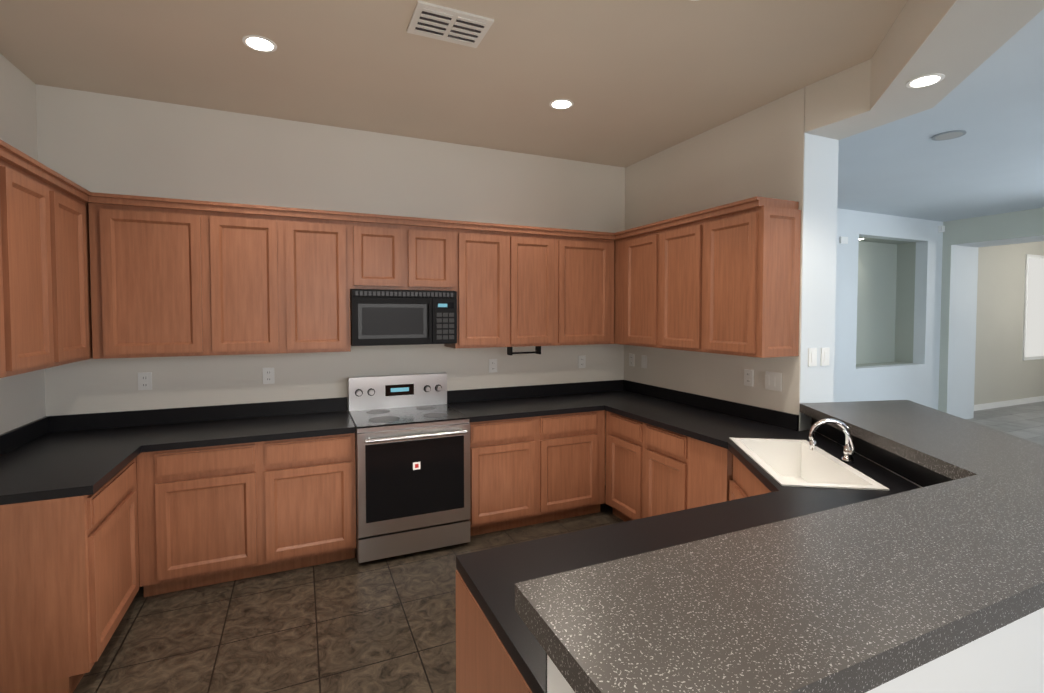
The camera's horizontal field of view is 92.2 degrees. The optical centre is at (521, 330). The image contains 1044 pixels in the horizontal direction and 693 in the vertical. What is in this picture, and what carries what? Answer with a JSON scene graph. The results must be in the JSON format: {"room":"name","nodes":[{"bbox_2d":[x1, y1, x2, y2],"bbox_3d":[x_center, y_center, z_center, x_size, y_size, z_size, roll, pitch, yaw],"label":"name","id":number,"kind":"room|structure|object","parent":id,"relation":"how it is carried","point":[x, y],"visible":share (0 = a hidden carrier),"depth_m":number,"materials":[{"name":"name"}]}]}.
{"room":"kitchen","nodes":[
{"label":"kitchen","id":0,"kind":"room"},
{"bbox_2d":[0,54,45,434],"bbox_3d":[-2.437,0.068,1.743,0.150,3.040,3.210,-1,2,-24],"label":"wall","id":1,"kind":"structure","parent":0,"point":[22,399],"depth_m":2.82,"materials":[{"name":"paint"}]},
{"bbox_2d":[0,143,15,377],"bbox_3d":[-2.199,-0.266,1.802,0.338,0.946,0.450,-1,2,-24],"label":"upper cabinet","id":2,"kind":"object","parent":1,"relation":"attached to","point":[7,332],"depth_m":2.10,"materials":[{"name":"brown wood"}]},
{"bbox_2d":[8,147,59,374],"bbox_3d":[-2.381,-0.279,2.214,0.338,0.946,0.450,-1,2,-24],"label":"upper cabinet","id":3,"kind":"object","parent":1,"relation":"attached to","point":[45,303],"depth_m":2.33,"materials":[{"name":"brown wood"}]},
{"bbox_2d":[56,175,92,364],"bbox_3d":[-2.563,-0.293,2.625,0.338,0.946,0.450,-1,2,-24],"label":"upper cabinet","id":4,"kind":"object","parent":1,"relation":"attached to","point":[72,207],"depth_m":2.74,"materials":[{"name":"brown wood"}]},
{"bbox_2d":[36,84,624,484],"bbox_3d":[-1.083,-0.005,4.014,4.464,3.040,0.150,-1,2,-24],"label":"wall","id":5,"kind":"structure","parent":0,"point":[100,143],"depth_m":3.67,"materials":[{"name":"paint"}]},
{"bbox_2d":[138,372,151,389],"bbox_3d":[-2.488,0.338,3.315,0.075,0.115,0.008,-1,2,-24],"label":"electrical outlet","id":6,"kind":"object","parent":5,"relation":"attached to","point":[144,381],"visible":1,"depth_m":3.31,"materials":[{"name":"white plastic"}]},
{"bbox_2d":[88,192,207,358],"bbox_3d":[-2.316,-0.311,3.189,0.580,0.946,0.338,-1,2,-24],"label":"upper cabinet","id":7,"kind":"object","parent":5,"relation":"attached to","point":[170,277],"depth_m":3.04,"materials":[{"name":"brown wood"}]},
{"bbox_2d":[208,204,283,355],"bbox_3d":[-1.854,-0.317,3.393,0.430,0.946,0.338,-1,2,-24],"label":"upper cabinet","id":8,"kind":"object","parent":5,"relation":"attached to","point":[246,241],"depth_m":3.25,"materials":[{"name":"brown wood"}]},
{"bbox_2d":[263,368,274,383],"bbox_3d":[-1.821,0.329,3.610,0.075,0.115,0.008,-1,2,-24],"label":"electrical outlet","id":9,"kind":"object","parent":5,"relation":"attached to","point":[268,375],"visible":1,"depth_m":3.61,"materials":[{"name":"white plastic"}]},
{"bbox_2d":[284,208,351,352],"bbox_3d":[-1.461,-0.323,3.567,0.430,0.946,0.338,-1,2,-24],"label":"upper cabinet","id":10,"kind":"object","parent":5,"relation":"attached to","point":[317,245],"depth_m":3.42,"materials":[{"name":"brown wood"}]},
{"bbox_2d":[352,212,407,289],"bbox_3d":[-1.091,-0.549,3.724,0.380,0.505,0.338,-1,2,-24],"label":"upper cabinet","id":11,"kind":"object","parent":5,"relation":"attached to","point":[379,243],"depth_m":3.58,"materials":[{"name":"brown wood"}]},
{"bbox_2d":[350,289,456,345],"bbox_3d":[-0.903,-0.095,3.783,0.750,0.395,0.408,-1,2,-24],"label":"microwave","id":12,"kind":"object","parent":11,"relation":"attached to","point":[395,317],"visible":1,"depth_m":3.61,"materials":[{"name":"black plastic"}]},
{"bbox_2d":[408,217,459,291],"bbox_3d":[-0.743,-0.554,3.878,0.380,0.505,0.338,-1,2,-24],"label":"upper cabinet","id":13,"kind":"object","parent":5,"relation":"attached to","point":[433,245],"depth_m":3.74,"materials":[{"name":"brown wood"}]},
{"bbox_2d":[444,221,511,348],"bbox_3d":[-0.373,-0.338,4.048,0.430,0.946,0.338,-1,2,-24],"label":"upper cabinet","id":14,"kind":"object","parent":5,"relation":"attached to","point":[484,298],"depth_m":3.91,"materials":[{"name":"brown wood"}]},
{"bbox_2d":[489,359,496,372],"bbox_3d":[-0.248,0.306,4.306,0.075,0.115,0.008,-1,2,-24],"label":"electrical outlet","id":15,"kind":"object","parent":5,"relation":"attached to","point":[492,365],"visible":1,"depth_m":4.30,"materials":[{"name":"white plastic"}]},
{"bbox_2d":[512,225,559,346],"bbox_3d":[0.020,-0.344,4.222,0.430,0.946,0.338,-1,2,-24],"label":"upper cabinet","id":16,"kind":"object","parent":5,"relation":"attached to","point":[535,251],"depth_m":4.09,"materials":[{"name":"brown wood"}]},
{"bbox_2d":[507,346,540,354],"bbox_3d":[0.018,0.168,4.195,0.276,0.074,0.080,-1,2,-24],"label":"towel rail","id":17,"kind":"object","parent":16,"relation":"attached to","point":[536,351],"visible":0.88,"depth_m":4.19,"materials":[{"name":"black plastic"}]},
{"bbox_2d":[578,355,585,367],"bbox_3d":[0.557,0.295,4.661,0.075,0.115,0.008,-1,2,-24],"label":"electrical outlet","id":18,"kind":"object","parent":5,"relation":"attached to","point":[581,361],"visible":1,"depth_m":4.66,"materials":[{"name":"white plastic"}]},
{"bbox_2d":[560,229,614,344],"bbox_3d":[0.482,-0.351,4.426,0.580,0.946,0.338,-1,2,-24],"label":"upper cabinet","id":19,"kind":"object","parent":5,"relation":"attached to","point":[586,258],"depth_m":4.29,"materials":[{"name":"brown wood"}]},
{"bbox_2d":[73,485,624,692],"bbox_3d":[0.932,1.659,-0.484,4.770,0.002,10.200,-1,2,-24],"label":"floor","id":20,"kind":"structure","parent":0,"point":[383,625],"depth_m":2.60,"materials":[{"name":"tile"}]},
{"bbox_2d":[0,457,139,692],"bbox_3d":[-2.268,1.135,2.349,0.618,0.870,0.678,-1,2,-24],"label":"base cabinet","id":21,"kind":"object","parent":20,"relation":"on","point":[69,579],"visible":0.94,"depth_m":2.12,"materials":[{"name":"brown wood"}]},
{"bbox_2d":[0,424,143,504],"bbox_3d":[-2.269,0.629,2.349,0.628,0.139,0.708,-1,2,-24],"label":"countertop","id":22,"kind":"structure","parent":21,"relation":"on","point":[62,456],"depth_m":2.52,"materials":[{"name":"stone"}]},
{"bbox_2d":[137,442,264,596],"bbox_3d":[-1.999,1.106,3.222,0.615,0.870,0.618,-1,2,-24],"label":"base cabinet","id":23,"kind":"object","parent":20,"relation":"on","point":[209,515],"depth_m":2.95,"materials":[{"name":"brown wood"}]},
{"bbox_2d":[0,397,355,451],"bbox_3d":[-2.017,0.602,3.191,1.770,0.139,0.630,-1,2,-24],"label":"countertop","id":24,"kind":"structure","parent":23,"relation":"on","point":[216,425],"depth_m":3.28,"materials":[{"name":"stone"}]},
{"bbox_2d":[261,433,355,574],"bbox_3d":[-1.464,1.099,3.458,0.555,0.870,0.618,-1,2,-24],"label":"base cabinet","id":25,"kind":"object","parent":20,"relation":"on","point":[308,484],"depth_m":3.19,"materials":[{"name":"brown wood"}]},
{"bbox_2d":[348,372,469,562],"bbox_3d":[-0.830,0.945,3.651,0.754,1.165,0.733,-1,2,-24],"label":"range","id":26,"kind":"object","parent":20,"relation":"on","point":[412,450],"visible":1,"depth_m":3.41,"materials":[{"name":"silver metal"}]},
{"bbox_2d":[456,570,532,692],"bbox_3d":[0.129,1.166,1.362,0.464,0.870,0.620,-1,2,-24],"label":"base cabinet","id":27,"kind":"object","parent":20,"relation":"on","point":[485,663],"visible":0.12,"depth_m":1.28,"materials":[{"name":"brown wood"}]},
{"bbox_2d":[456,484,832,692],"bbox_3d":[0.734,0.702,1.622,1.787,0.039,0.630,-1,2,-24],"label":"countertop","id":28,"kind":"structure","parent":27,"relation":"on","point":[491,576],"depth_m":1.57,"materials":[{"name":"stone"}]},
{"bbox_2d":[469,416,540,535],"bbox_3d":[-0.256,1.082,3.993,0.555,0.870,0.618,-1,2,-24],"label":"base cabinet","id":29,"kind":"object","parent":20,"relation":"on","point":[505,454],"depth_m":3.73,"materials":[{"name":"brown wood"}]},
{"bbox_2d":[541,410,604,522],"bbox_3d":[0.279,1.074,4.229,0.615,0.870,0.618,-1,2,-24],"label":"base cabinet","id":30,"kind":"object","parent":20,"relation":"on","point":[572,444],"depth_m":3.96,"materials":[{"name":"brown wood"}]},
{"bbox_2d":[447,386,555,422],"bbox_3d":[0.006,0.573,4.087,1.124,0.139,0.628,-1,2,-24],"label":"countertop","id":31,"kind":"structure","parent":30,"relation":"on","point":[500,403],"depth_m":4.14,"materials":[{"name":"stone"}]},
{"bbox_2d":[605,411,640,521],"bbox_3d":[1.047,1.082,3.973,0.618,0.870,0.504,-1,2,-24],"label":"base cabinet","id":32,"kind":"object","parent":20,"relation":"on","point":[623,434],"depth_m":3.85,"materials":[{"name":"brown wood"}]},
{"bbox_2d":[528,380,920,507],"bbox_3d":[1.189,0.601,3.215,1.174,0.139,3.180,-1,2,-24],"label":"countertop","id":33,"kind":"structure","parent":32,"relation":"on","point":[714,421],"depth_m":3.40,"materials":[{"name":"stone"}]},
{"bbox_2d":[729,438,888,490],"bbox_3d":[1.372,0.755,2.522,0.420,0.218,0.820,0,2,8],"label":"sink","id":34,"kind":"object","parent":33,"relation":"in","point":[790,462],"visible":0.4,"depth_m":2.72,"materials":[{"name":"white ceramic"}]},
{"bbox_2d":[809,419,854,463],"bbox_3d":[1.545,0.546,2.473,0.183,0.215,0.166,-1,2,-24],"label":"faucet","id":35,"kind":"object","parent":33,"relation":"on","point":[848,451],"visible":1,"depth_m":2.48,"materials":[{"name":"silver metal"}]},
{"bbox_2d":[641,422,688,517],"bbox_3d":[1.242,1.096,3.532,0.618,0.870,0.460,-1,2,-24],"label":"base cabinet","id":36,"kind":"object","parent":20,"relation":"on","point":[651,470],"depth_m":3.42,"materials":[{"name":"brown wood"}]},
{"bbox_2d":[689,437,732,508],"bbox_3d":[1.405,1.107,3.189,0.598,0.870,0.300,-1,2,-24],"label":"base cabinet","id":37,"kind":"object","parent":20,"relation":"on","point":[710,465],"depth_m":3.06,"materials":[{"name":"brown wood"}]},
{"bbox_2d":[729,455,770,500],"bbox_3d":[1.437,1.130,2.490,0.600,0.870,0.730,0,2,8],"label":"base cabinet","id":38,"kind":"object","parent":20,"relation":"on","point":[745,482],"visible":0.17,"depth_m":2.67,"materials":[{"name":"brown wood"}]},
{"bbox_2d":[0,0,1043,221],"bbox_3d":[5.335,-1.576,3.713,16.300,0.120,14.500,-1,2,-24],"label":"ceiling","id":39,"kind":"structure","parent":0,"point":[634,81],"depth_m":2.92,"materials":[{"name":"paint"}]},
{"bbox_2d":[242,35,276,51],"bbox_3d":[-1.353,-1.477,2.594,0.160,0.005,0.160,-1,2,-24],"label":"recessed light","id":40,"kind":"object","parent":39,"relation":"in","point":[259,43],"visible":1,"depth_m":2.58,"materials":[{"name":"white"}]},
{"bbox_2d":[407,0,493,47],"bbox_3d":[-0.349,-1.466,2.426,0.360,0.016,0.260,-1,2,-24],"label":"ceiling vent","id":41,"kind":"object","parent":39,"relation":"in","point":[439,22],"visible":1,"depth_m":2.40,"materials":[{"name":"silver metal"}]},
{"bbox_2d":[549,99,572,108],"bbox_3d":[0.262,-1.501,3.341,0.160,0.005,0.160,-1,2,-24],"label":"recessed light","id":42,"kind":"object","parent":39,"relation":"in","point":[561,104],"visible":1,"depth_m":3.34,"materials":[{"name":"white"}]},
{"bbox_2d":[804,0,1043,139],"bbox_3d":[1.721,-1.319,1.973,1.583,0.280,2.028,-1,2,-24],"label":"soffit","id":43,"kind":"structure","parent":39,"relation":"attached to","point":[956,43],"depth_m":2.33,"materials":[{"name":"paint"}]},
{"bbox_2d":[906,73,944,87],"bbox_3d":[1.928,-1.191,2.403,0.146,0.005,0.146,-1,2,-24],"label":"recessed light","id":44,"kind":"object","parent":43,"relation":"attached to","point":[925,80],"visible":1,"depth_m":2.39,"materials":[{"name":"white"}]},
{"bbox_2d":[931,130,966,140],"bbox_3d":[3.330,-1.517,3.921,0.210,0.009,0.210,-1,2,-24],"label":"ceiling speaker","id":45,"kind":"object","parent":39,"relation":"attached to","point":[948,135],"visible":0.94,"depth_m":3.91,"materials":[{"name":"grey plastic"}]},
{"bbox_2d":[624,87,838,430],"bbox_3d":[1.428,-0.012,4.239,0.320,3.040,2.270,-1,2,-24],"label":"wall","id":46,"kind":"structure","parent":0,"point":[772,149],"depth_m":3.40,"materials":[{"name":"paint"}]},
{"bbox_2d":[614,232,621,344],"bbox_3d":[0.931,-0.355,4.559,0.318,0.946,0.458,-1,2,-24],"label":"upper cabinet","id":47,"kind":"object","parent":46,"relation":"attached to","point":[618,235],"depth_m":4.38,"materials":[{"name":"brown wood"}]},
{"bbox_2d":[629,354,633,365],"bbox_3d":[1.032,0.282,4.735,0.008,0.115,0.075,-1,2,-24],"label":"electrical outlet","id":48,"kind":"object","parent":46,"relation":"attached to","point":[631,359],"visible":1,"depth_m":4.73,"materials":[{"name":"white plastic"}]},
{"bbox_2d":[622,224,653,347],"bbox_3d":[1.108,-0.341,4.136,0.338,0.946,0.460,-1,2,-24],"label":"upper cabinet","id":49,"kind":"object","parent":46,"relation":"attached to","point":[637,244],"depth_m":4.10,"materials":[{"name":"brown wood"}]},
{"bbox_2d":[641,355,646,367],"bbox_3d":[1.109,0.288,4.561,0.008,0.115,0.075,-1,2,-24],"label":"light switch","id":50,"kind":"object","parent":46,"relation":"attached to","point":[644,361],"visible":1,"depth_m":4.56,"materials":[{"name":"white plastic"}]},
{"bbox_2d":[654,212,697,351],"bbox_3d":[1.294,-0.328,3.715,0.338,0.946,0.460,-1,2,-24],"label":"upper cabinet","id":51,"kind":"object","parent":46,"relation":"attached to","point":[676,240],"depth_m":3.69,"materials":[{"name":"brown wood"}]},
{"bbox_2d":[744,369,752,386],"bbox_3d":[1.579,0.332,3.501,0.008,0.115,0.075,-1,2,-24],"label":"electrical outlet","id":52,"kind":"object","parent":46,"relation":"attached to","point":[748,377],"visible":1,"depth_m":3.50,"materials":[{"name":"white plastic"}]},
{"bbox_2d":[698,196,800,357],"bbox_3d":[1.484,-0.314,3.286,0.338,0.946,0.478,-1,2,-24],"label":"upper cabinet","id":53,"kind":"object","parent":46,"relation":"attached to","point":[723,279],"depth_m":3.12,"materials":[{"name":"brown wood"}]},
{"bbox_2d":[765,371,781,391],"bbox_3d":[1.659,0.338,3.318,0.008,0.120,0.124,-1,2,-24],"label":"light switch","id":54,"kind":"object","parent":46,"relation":"attached to","point":[773,380],"visible":1,"depth_m":3.31,"materials":[{"name":"white plastic"}]},
{"bbox_2d":[808,348,816,366],"bbox_3d":[1.839,0.172,3.179,0.075,0.115,0.008,-1,2,-24],"label":"light switch","id":55,"kind":"object","parent":46,"relation":"attached to","point":[812,356],"visible":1,"depth_m":3.17,"materials":[{"name":"white plastic"}]},
{"bbox_2d":[821,348,829,365],"bbox_3d":[1.949,0.171,3.228,0.075,0.115,0.008,-1,2,-24],"label":"light switch","id":56,"kind":"object","parent":46,"relation":"attached to","point":[825,355],"visible":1,"depth_m":3.22,"materials":[{"name":"white plastic"}]},
{"bbox_2d":[546,607,1043,692],"bbox_3d":[0.916,1.089,1.278,1.840,1.030,0.167,-1,2,-24],"label":"wall","id":57,"kind":"structure","parent":0,"point":[1008,658],"depth_m":1.31,"materials":[{"name":"white paint"}]},
{"bbox_2d":[515,400,1043,692],"bbox_3d":[1.297,0.521,2.043,3.210,0.055,1.652,-1,2,-24],"label":"bar","id":58,"kind":"object","parent":57,"relation":"on","point":[865,596],"visible":1,"depth_m":1.03,"materials":[{"name":"stone"}]},
{"bbox_2d":[811,418,952,487],"bbox_3d":[1.830,1.050,2.501,1.018,1.030,1.305,-1,2,-24],"label":"backsplash","id":59,"kind":"structure","parent":0,"point":[921,476],"depth_m":2.36,"materials":[{"name":"black stone"}]},
{"bbox_2d":[856,237,915,366],"bbox_3d":[5.186,-0.406,7.476,1.700,1.940,0.309,-1,2,-24],"label":"wall","id":60,"kind":"structure","parent":0,"point":[885,302],"depth_m":7.72,"materials":[{"name":"paint"}]},
{"bbox_2d":[834,208,942,409],"bbox_3d":[3.722,-0.087,6.581,5.770,3.040,0.160,-1,2,-24],"label":"wall","id":61,"kind":"structure","parent":0,"point":[916,380],"depth_m":7.20,"materials":[{"name":"white paint"}]},
{"bbox_2d":[839,236,847,243],"bbox_3d":[4.285,-1.196,6.692,0.140,0.090,0.024,-1,2,-24],"label":"sensor","id":62,"kind":"object","parent":61,"relation":"attached to","point":[843,240],"visible":0.86,"depth_m":6.68,"materials":[{"name":"white plastic"}]},
{"bbox_2d":[938,225,944,231],"bbox_3d":[6.321,-1.525,7.569,0.080,0.090,0.048,-1,2,-24],"label":"sensor","id":63,"kind":"object","parent":61,"relation":"attached to","point":[941,228],"visible":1,"depth_m":7.55,"materials":[{"name":"white plastic"}]},
{"bbox_2d":[938,208,1043,418],"bbox_3d":[8.806,0.023,3.146,0.750,3.040,10.560,-1,2,-24],"label":"wall","id":64,"kind":"structure","parent":0,"point":[964,240],"depth_m":7.63,"materials":[{"name":"white paint"}]},
{"bbox_2d":[966,401,1043,445],"bbox_3d":[4.100,1.590,3.268,19.000,0.100,14.500,-1,2,-24],"label":"floor","id":65,"kind":"structure","parent":0,"point":[1024,421],"depth_m":7.75,"materials":[{"name":"grey tile"}]},
{"bbox_2d":[974,241,1043,404],"bbox_3d":[9.137,-0.171,9.182,4.740,3.040,0.100,-1,2,-24],"label":"wall","id":66,"kind":"structure","parent":0,"point":[1004,371],"depth_m":8.80,"materials":[{"name":"beige paint"}]},
{"bbox_2d":[974,396,1043,410],"bbox_3d":[9.164,1.300,9.179,4.750,0.100,0.013,-1,2,-24],"label":"baseboard","id":67,"kind":"structure","parent":66,"relation":"attached to","point":[1007,403],"depth_m":8.93,"materials":[{"name":"white wood"}]},
{"bbox_2d":[1022,254,1043,359],"bbox_3d":[9.786,-0.418,9.387,1.500,1.920,0.033,-1,2,-24],"label":"window","id":68,"kind":"structure","parent":66,"relation":"in","point":[1033,338],"depth_m":9.18,"materials":[{"name":"white"}]}
]}

